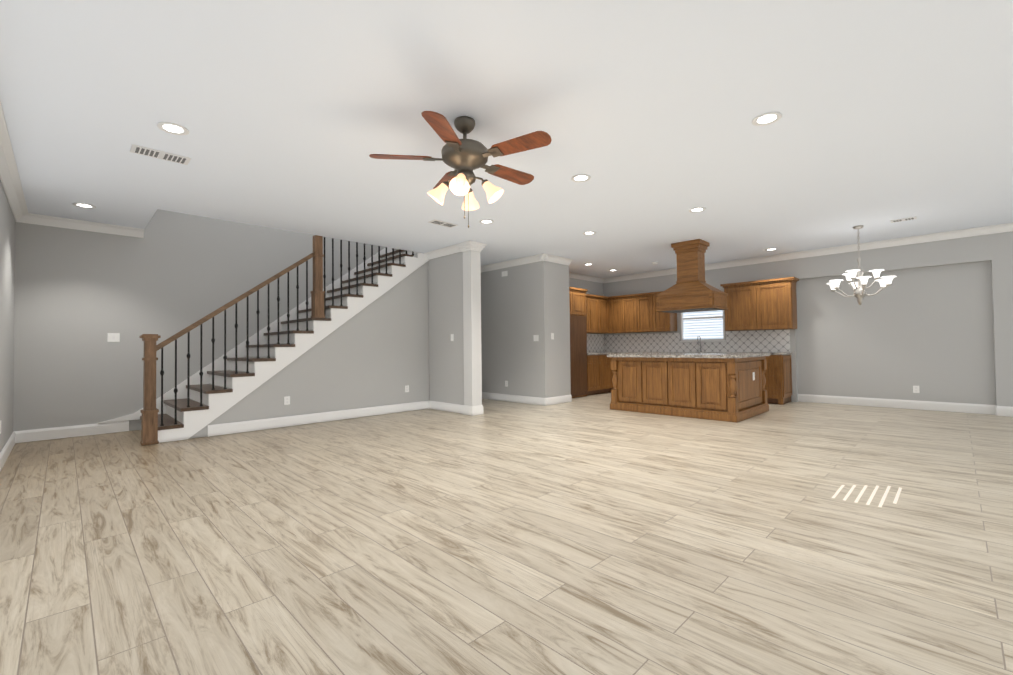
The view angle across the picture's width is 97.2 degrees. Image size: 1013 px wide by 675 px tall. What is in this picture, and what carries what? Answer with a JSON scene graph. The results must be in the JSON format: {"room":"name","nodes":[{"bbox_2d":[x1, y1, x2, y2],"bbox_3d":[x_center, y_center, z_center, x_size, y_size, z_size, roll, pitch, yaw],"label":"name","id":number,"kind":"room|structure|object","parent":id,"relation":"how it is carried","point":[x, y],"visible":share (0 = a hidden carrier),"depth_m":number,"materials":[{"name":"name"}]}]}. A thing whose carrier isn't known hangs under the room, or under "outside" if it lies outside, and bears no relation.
{"room":"living room","nodes":[
{"label":"living room","id":0,"kind":"room"},
{"bbox_2d":[0,180,15,451],"bbox_3d":[-1.588,-0.255,0.913,0.150,2.720,12.400,1,-2,-45],"label":"wall","id":1,"kind":"structure","parent":0,"point":[7,264],"depth_m":4.54,"materials":[{"name":"paint"}]},
{"bbox_2d":[0,431,15,471],"bbox_3d":[-1.512,1.032,0.946,0.019,0.140,12.097,1,-2,-45],"label":"baseboard","id":2,"kind":"structure","parent":1,"relation":"attached to","point":[8,447],"depth_m":4.49,"materials":[{"name":"white wood"}]},
{"bbox_2d":[0,101,31,223],"bbox_3d":[-1.512,-1.558,1.031,0.108,0.105,12.100,1,-2,-45],"label":"crown molding","id":3,"kind":"structure","parent":1,"relation":"attached to","point":[10,181],"depth_m":4.11,"materials":[{"name":"white wood"}]},
{"bbox_2d":[13,209,428,441],"bbox_3d":[-3.533,-0.683,7.630,6.550,3.900,0.150,1,-2,-45],"label":"wall","id":4,"kind":"structure","parent":0,"point":[80,295],"depth_m":6.00,"materials":[{"name":"paint"}]},
{"bbox_2d":[16,420,128,442],"bbox_3d":[-5.395,1.174,5.600,1.010,0.140,0.016,1,-2,-45],"label":"baseboard","id":5,"kind":"structure","parent":4,"relation":"attached to","point":[122,426],"depth_m":5.56,"materials":[{"name":"white wood"}]},
{"bbox_2d":[32,214,143,237],"bbox_3d":[-5.312,-1.417,5.703,1.060,0.105,0.105,1,-2,-45],"label":"crown molding","id":6,"kind":"structure","parent":4,"relation":"attached to","point":[37,219],"depth_m":5.68,"materials":[{"name":"white wood"}]},
{"bbox_2d":[107,333,119,341],"bbox_3d":[-5.168,-0.001,5.871,0.120,0.115,0.008,1,-2,-45],"label":"light switch","id":7,"kind":"object","parent":4,"relation":"attached to","point":[113,337],"depth_m":5.87,"materials":[{"name":"white plastic"}]},
{"bbox_2d":[284,396,289,404],"bbox_3d":[-3.029,0.871,6.165,0.075,0.115,0.006,1,-2,-45],"label":"outlet","id":8,"kind":"object","parent":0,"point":[286,399],"depth_m":6.16,"materials":[{"name":"white plastic"}]},
{"bbox_2d":[208,401,427,436],"bbox_3d":[-2.515,1.162,6.656,3.287,0.140,0.016,1,-2,-45],"label":"baseboard","id":9,"kind":"structure","parent":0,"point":[270,423],"depth_m":6.35,"materials":[{"name":"white wood"}]},
{"bbox_2d":[428,252,463,404],"bbox_3d":[-0.971,-0.125,7.535,0.120,2.720,1.004,1,-2,-45],"label":"wall","id":10,"kind":"structure","parent":0,"point":[446,353],"depth_m":7.49,"materials":[{"name":"paint"}]},
{"bbox_2d":[424,245,461,259],"bbox_3d":[-1.029,-1.431,7.442,0.105,0.105,1.120,1,-2,-45],"label":"crown molding","id":11,"kind":"structure","parent":10,"relation":"attached to","point":[452,249],"depth_m":7.49,"materials":[{"name":"white wood"}]},
{"bbox_2d":[428,400,462,413],"bbox_3d":[-0.999,1.161,7.452,0.016,0.140,0.990,1,-2,-45],"label":"baseboard","id":12,"kind":"structure","parent":10,"relation":"attached to","point":[449,407],"depth_m":7.46,"materials":[{"name":"white wood"}]},
{"bbox_2d":[0,392,1012,674],"bbox_3d":[2.153,1.188,4.583,10.650,0.101,12.400,1,-2,-45],"label":"floor","id":13,"kind":"structure","parent":0,"point":[594,534],"depth_m":2.38,"materials":[{"name":"beige wood"}]},
{"bbox_2d":[100,235,428,445],"bbox_3d":[-3.288,-0.324,6.801,4.275,3.139,1.350,1,-2,-45],"label":"staircase","id":14,"kind":"structure","parent":13,"relation":"on","point":[356,337],"depth_m":6.58,"materials":[{"name":"paint"}]},
{"bbox_2d":[456,240,486,415],"bbox_3d":[-0.544,-0.139,7.106,0.340,2.714,0.340,1,-2,-45],"label":"column","id":15,"kind":"structure","parent":13,"relation":"on","point":[472,405],"depth_m":7.03,"materials":[{"name":"paint"}]},
{"bbox_2d":[569,289,588,397],"bbox_3d":[1.146,0.131,9.333,0.994,2.229,0.625,1,-2,-45],"label":"tall cabinet","id":16,"kind":"object","parent":13,"relation":"on","point":[578,298],"depth_m":9.25,"materials":[{"name":"brown wood"}]},
{"bbox_2d":[587,352,602,394],"bbox_3d":[1.707,0.816,9.873,0.565,0.867,0.617,1,-2,-45],"label":"base cabinet","id":17,"kind":"object","parent":13,"relation":"on","point":[594,363],"depth_m":9.66,"materials":[{"name":"brown wood"}]},
{"bbox_2d":[587,352,598,355],"bbox_3d":[1.849,0.364,10.021,0.970,0.040,0.627,1,-2,-45],"label":"countertop","id":18,"kind":"structure","parent":17,"relation":"on","point":[589,353],"depth_m":9.66,"materials":[{"name":"grey stone"}]},
{"bbox_2d":[603,352,610,392],"bbox_3d":[2.019,0.819,10.182,0.556,0.867,0.617,1,-2,-45],"label":"base cabinet","id":19,"kind":"object","parent":13,"relation":"on","point":[606,360],"depth_m":9.99,"materials":[{"name":"brown wood"}]},
{"bbox_2d":[659,352,694,352],"bbox_3d":[3.740,0.780,9.253,0.618,0.867,0.920,1,-2,-45],"label":"base cabinet","id":20,"kind":"object","parent":13,"relation":"on","point":[659,352],"depth_m":9.14,"materials":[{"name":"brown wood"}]},
{"bbox_2d":[610,357,768,422],"bbox_3d":[2.946,0.746,7.288,1.470,0.872,1.990,1,-2,-45],"label":"kitchen island","id":21,"kind":"object","parent":13,"relation":"on","point":[728,387],"depth_m":6.68,"materials":[{"name":"brown wood"}]},
{"bbox_2d":[607,353,769,356],"bbox_3d":[2.940,0.288,7.297,1.520,0.044,2.040,1,-2,-45],"label":"island countertop","id":22,"kind":"structure","parent":21,"relation":"on","point":[633,354],"depth_m":6.86,"materials":[{"name":"grey stone"}]},
{"bbox_2d":[747,352,791,403],"bbox_3d":[4.823,0.745,8.162,0.618,0.867,0.555,1,-2,-45],"label":"base cabinet","id":23,"kind":"object","parent":13,"relation":"on","point":[777,374],"depth_m":7.87,"materials":[{"name":"brown wood"}]},
{"bbox_2d":[755,352,782,355],"bbox_3d":[3.606,0.330,9.385,0.627,0.040,4.006,1,-2,-45],"label":"countertop","id":24,"kind":"structure","parent":23,"relation":"on","point":[771,353],"depth_m":7.87,"materials":[{"name":"grey stone"}]},
{"bbox_2d":[0,0,1012,277],"bbox_3d":[2.114,-2.220,4.654,10.650,1.280,12.400,1,-2,-45],"label":"ceiling","id":25,"kind":"structure","parent":0,"point":[290,114],"depth_m":3.20,"materials":[{"name":"paint"}]},
{"bbox_2d":[73,203,95,208],"bbox_3d":[-4.767,-1.487,5.041,0.192,0.010,0.192,-2,-1,36],"label":"recessed light","id":26,"kind":"object","parent":25,"relation":"in","point":[82,205],"depth_m":5.04,"materials":[{"name":"white"}]},
{"bbox_2d":[130,144,190,164],"bbox_3d":[-2.856,-1.525,3.692,0.384,0.034,0.198,1,-2,-45],"label":"ceiling vent","id":27,"kind":"object","parent":25,"relation":"in","point":[153,153],"depth_m":3.74,"materials":[{"name":"white metal"}]},
{"bbox_2d":[157,122,188,134],"bbox_3d":[-2.476,-1.549,3.316,0.192,0.010,0.192,-1,-1,18],"label":"recessed light","id":28,"kind":"object","parent":25,"relation":"in","point":[172,128],"depth_m":3.31,"materials":[{"name":"white"}]},
{"bbox_2d":[428,219,457,227],"bbox_3d":[-0.825,-1.504,5.833,0.384,0.034,0.176,1,-2,-45],"label":"ceiling vent","id":29,"kind":"object","parent":25,"relation":"in","point":[438,222],"depth_m":5.92,"materials":[{"name":"white metal"}]},
{"bbox_2d":[369,111,551,227],"bbox_3d":[-0.261,-1.186,3.279,1.263,0.785,1.300,1,-2,-45],"label":"ceiling fan","id":30,"kind":"object","parent":25,"relation":"attached to","point":[464,157],"visible":1,"depth_m":3.16,"materials":[{"name":"brown wood"}]},
{"bbox_2d":[479,219,493,223],"bbox_3d":[-0.260,-1.522,5.868,0.192,0.010,0.192,-2,-1,36],"label":"recessed light","id":31,"kind":"object","parent":25,"relation":"in","point":[486,221],"depth_m":5.86,"materials":[{"name":"white"}]},
{"bbox_2d":[571,174,590,181],"bbox_3d":[0.731,-1.564,4.387,0.192,0.010,0.192,-2,-1,36],"label":"recessed light","id":32,"kind":"object","parent":25,"relation":"in","point":[581,177],"depth_m":4.39,"materials":[{"name":"white"}]},
{"bbox_2d":[583,231,595,234],"bbox_3d":[1.213,-1.525,6.527,0.192,0.010,0.192,-2,-1,36],"label":"recessed light","id":33,"kind":"object","parent":25,"relation":"in","point":[588,232],"depth_m":6.53,"materials":[{"name":"white"}]},
{"bbox_2d":[655,239,727,312],"bbox_3d":[2.996,-0.983,7.252,0.664,1.101,0.904,1,-2,-45],"label":"range hood","id":34,"kind":"object","parent":25,"relation":"hanging from","point":[691,290],"visible":1,"depth_m":7.09,"materials":[{"name":"brown wood"}]},
{"bbox_2d":[689,207,705,211],"bbox_3d":[2.333,-1.560,5.456,0.192,0.010,0.192,-1,-1,18],"label":"recessed light","id":35,"kind":"object","parent":25,"relation":"in","point":[698,209],"depth_m":5.45,"materials":[{"name":"white"}]},
{"bbox_2d":[752,112,781,125],"bbox_3d":[1.908,-1.601,3.273,0.192,0.010,0.192,-1,-1,18],"label":"recessed light","id":36,"kind":"object","parent":25,"relation":"in","point":[768,118],"depth_m":3.27,"materials":[{"name":"white"}]},
{"bbox_2d":[827,225,896,304],"bbox_3d":[4.994,-1.017,6.319,0.808,1.117,0.803,1,-2,-45],"label":"chandelier","id":37,"kind":"object","parent":25,"relation":"hanging from","point":[860,292],"visible":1,"depth_m":6.28,"materials":[{"name":"white glass"}]},
{"bbox_2d":[890,216,916,222],"bbox_3d":[5.242,-1.573,5.896,0.175,0.034,0.256,1,-2,-45],"label":"ceiling vent","id":38,"kind":"object","parent":25,"relation":"in","point":[910,218],"depth_m":5.98,"materials":[{"name":"white"}]},
{"bbox_2d":[481,261,570,397],"bbox_3d":[-0.020,-0.100,9.268,0.750,2.720,2.750,1,-2,-45],"label":"wall","id":39,"kind":"structure","parent":0,"point":[522,305],"depth_m":8.43,"materials":[{"name":"paint"}]},
{"bbox_2d":[502,271,507,276],"bbox_3d":[-0.039,-1.251,8.758,0.008,0.100,0.160,1,-2,-45],"label":"outlet","id":40,"kind":"object","parent":39,"relation":"attached to","point":[504,273],"depth_m":8.75,"materials":[{"name":"white plastic"}]},
{"bbox_2d":[481,253,547,271],"bbox_3d":[-0.250,-1.410,8.900,0.105,0.105,2.708,1,-2,-45],"label":"crown molding","id":41,"kind":"structure","parent":39,"relation":"attached to","point":[540,257],"depth_m":8.47,"materials":[{"name":"white wood"}]},
{"bbox_2d":[482,392,547,405],"bbox_3d":[-0.220,1.182,8.909,0.016,0.140,2.619,1,-2,-45],"label":"baseboard","id":42,"kind":"structure","parent":39,"relation":"attached to","point":[485,395],"depth_m":8.50,"materials":[{"name":"white wood"}]},
{"bbox_2d":[533,335,538,340],"bbox_3d":[0.539,0.011,8.164,0.008,0.115,0.120,1,-2,-45],"label":"light switch","id":43,"kind":"object","parent":39,"relation":"attached to","point":[536,337],"depth_m":8.15,"materials":[{"name":"white plastic"}]},
{"bbox_2d":[548,394,571,404],"bbox_3d":[0.978,1.155,8.265,0.730,0.140,0.016,1,-2,-45],"label":"baseboard","id":44,"kind":"structure","parent":39,"relation":"attached to","point":[566,398],"depth_m":8.26,"materials":[{"name":"white wood"}]},
{"bbox_2d":[548,254,572,264],"bbox_3d":[0.980,-1.436,8.287,0.730,0.105,0.105,1,-2,-45],"label":"crown molding","id":45,"kind":"structure","parent":39,"relation":"attached to","point":[551,258],"depth_m":8.29,"materials":[{"name":"white wood"}]},
{"bbox_2d":[569,278,602,352],"bbox_3d":[1.489,-0.097,10.231,2.750,2.720,0.150,1,-2,-45],"label":"wall","id":46,"kind":"structure","parent":0,"point":[594,288],"depth_m":10.62,"materials":[{"name":"paint"}]},
{"bbox_2d":[569,272,603,282],"bbox_3d":[1.470,-1.405,10.071,2.480,0.105,0.105,1,-2,-45],"label":"crown molding","id":47,"kind":"structure","parent":46,"relation":"attached to","point":[574,275],"depth_m":10.46,"materials":[{"name":"white wood"}]},
{"bbox_2d":[589,321,592,332],"bbox_3d":[1.587,-0.514,9.988,0.470,0.821,0.347,1,-2,-45],"label":"upper cabinet","id":48,"kind":"object","parent":46,"relation":"attached to","point":[590,322],"depth_m":10.06,"materials":[{"name":"brown wood"}]},
{"bbox_2d":[589,297,596,332],"bbox_3d":[1.855,-0.512,10.254,0.523,0.821,0.347,1,-2,-45],"label":"upper cabinet","id":49,"kind":"object","parent":46,"relation":"attached to","point":[592,300],"depth_m":10.14,"materials":[{"name":"brown wood"}]},
{"bbox_2d":[587,334,604,351],"bbox_3d":[1.855,0.130,10.471,1.530,0.446,0.008,1,-2,-45],"label":"tile backsplash","id":50,"kind":"structure","parent":46,"relation":"attached to","point":[595,342],"depth_m":10.75,"materials":[{"name":"grey tile"}]},
{"bbox_2d":[597,297,608,332],"bbox_3d":[2.145,-0.510,10.505,0.478,0.821,0.400,1,-2,-45],"label":"upper cabinet","id":51,"kind":"object","parent":46,"relation":"attached to","point":[602,302],"depth_m":10.40,"materials":[{"name":"brown wood"}]},
{"bbox_2d":[603,231,1012,416],"bbox_3d":[6.223,-0.211,7.380,0.250,2.720,10.570,1,-2,-45],"label":"wall","id":52,"kind":"structure","parent":0,"point":[934,321],"depth_m":7.16,"materials":[{"name":"paint"}]},
{"bbox_2d":[609,297,624,332],"bbox_3d":[2.653,-0.516,10.513,0.400,0.821,0.451,1,-2,-45],"label":"upper cabinet","id":53,"kind":"object","parent":52,"relation":"attached to","point":[616,304],"depth_m":10.39,"materials":[{"name":"brown wood"}]},
{"bbox_2d":[625,297,632,332],"bbox_3d":[2.922,-0.524,10.280,0.347,0.821,0.495,1,-2,-45],"label":"upper cabinet","id":54,"kind":"object","parent":52,"relation":"attached to","point":[628,300],"depth_m":10.18,"materials":[{"name":"brown wood"}]},
{"bbox_2d":[633,293,648,332],"bbox_3d":[3.188,-0.532,10.012,0.347,0.821,0.496,1,-2,-45],"label":"upper cabinet","id":55,"kind":"object","parent":52,"relation":"attached to","point":[641,302],"depth_m":9.95,"materials":[{"name":"brown wood"}]},
{"bbox_2d":[649,293,676,331],"bbox_3d":[3.436,-0.540,9.763,0.347,0.821,0.442,1,-2,-45],"label":"upper cabinet","id":56,"kind":"object","parent":52,"relation":"attached to","point":[658,321],"depth_m":9.68,"materials":[{"name":"brown wood"}]},
{"bbox_2d":[604,329,789,351],"bbox_3d":[3.812,0.089,9.619,0.009,0.446,3.977,1,-2,-45],"label":"tile backsplash","id":57,"kind":"structure","parent":52,"relation":"attached to","point":[761,341],"depth_m":9.30,"materials":[{"name":"grey tile"}]},
{"bbox_2d":[680,310,725,341],"bbox_3d":[4.135,-0.395,9.393,0.180,0.980,0.940,1,-2,-45],"label":"kitchen window","id":58,"kind":"structure","parent":52,"relation":"in","point":[705,326],"depth_m":9.39,"materials":[{"name":"white"}]},
{"bbox_2d":[721,281,756,330],"bbox_3d":[4.595,-0.573,8.596,0.347,0.871,0.648,1,-2,-45],"label":"upper cabinet","id":59,"kind":"object","parent":52,"relation":"attached to","point":[739,314],"depth_m":8.52,"materials":[{"name":"brown wood"}]},
{"bbox_2d":[749,277,796,328],"bbox_3d":[4.944,-0.584,8.244,0.347,0.871,0.640,1,-2,-45],"label":"upper cabinet","id":60,"kind":"object","parent":52,"relation":"attached to","point":[769,304],"depth_m":8.10,"materials":[{"name":"brown wood"}]},
{"bbox_2d":[604,223,1012,282],"bbox_3d":[6.028,-1.514,7.335,0.108,0.105,10.420,1,-2,-45],"label":"crown molding","id":61,"kind":"structure","parent":52,"relation":"attached to","point":[1008,227],"depth_m":7.56,"materials":[{"name":"white wood"}]},
{"bbox_2d":[798,394,991,414],"bbox_3d":[6.211,1.075,7.317,0.040,0.140,2.463,1,-2,-45],"label":"baseboard","id":62,"kind":"structure","parent":52,"relation":"attached to","point":[860,401],"depth_m":7.18,"materials":[{"name":"white wood"}]},
{"bbox_2d":[913,386,919,392],"bbox_3d":[6.486,0.820,7.065,0.005,0.115,0.075,1,-2,-45],"label":"outlet","id":63,"kind":"object","parent":52,"relation":"attached to","point":[915,388],"depth_m":7.06,"materials":[{"name":"white plastic"}]},
{"bbox_2d":[992,405,1012,416],"bbox_3d":[8.371,1.003,5.014,0.019,0.140,3.883,1,-2,-45],"label":"baseboard","id":64,"kind":"structure","parent":52,"relation":"attached to","point":[996,410],"depth_m":6.34,"materials":[{"name":"white wood"}]}
]}

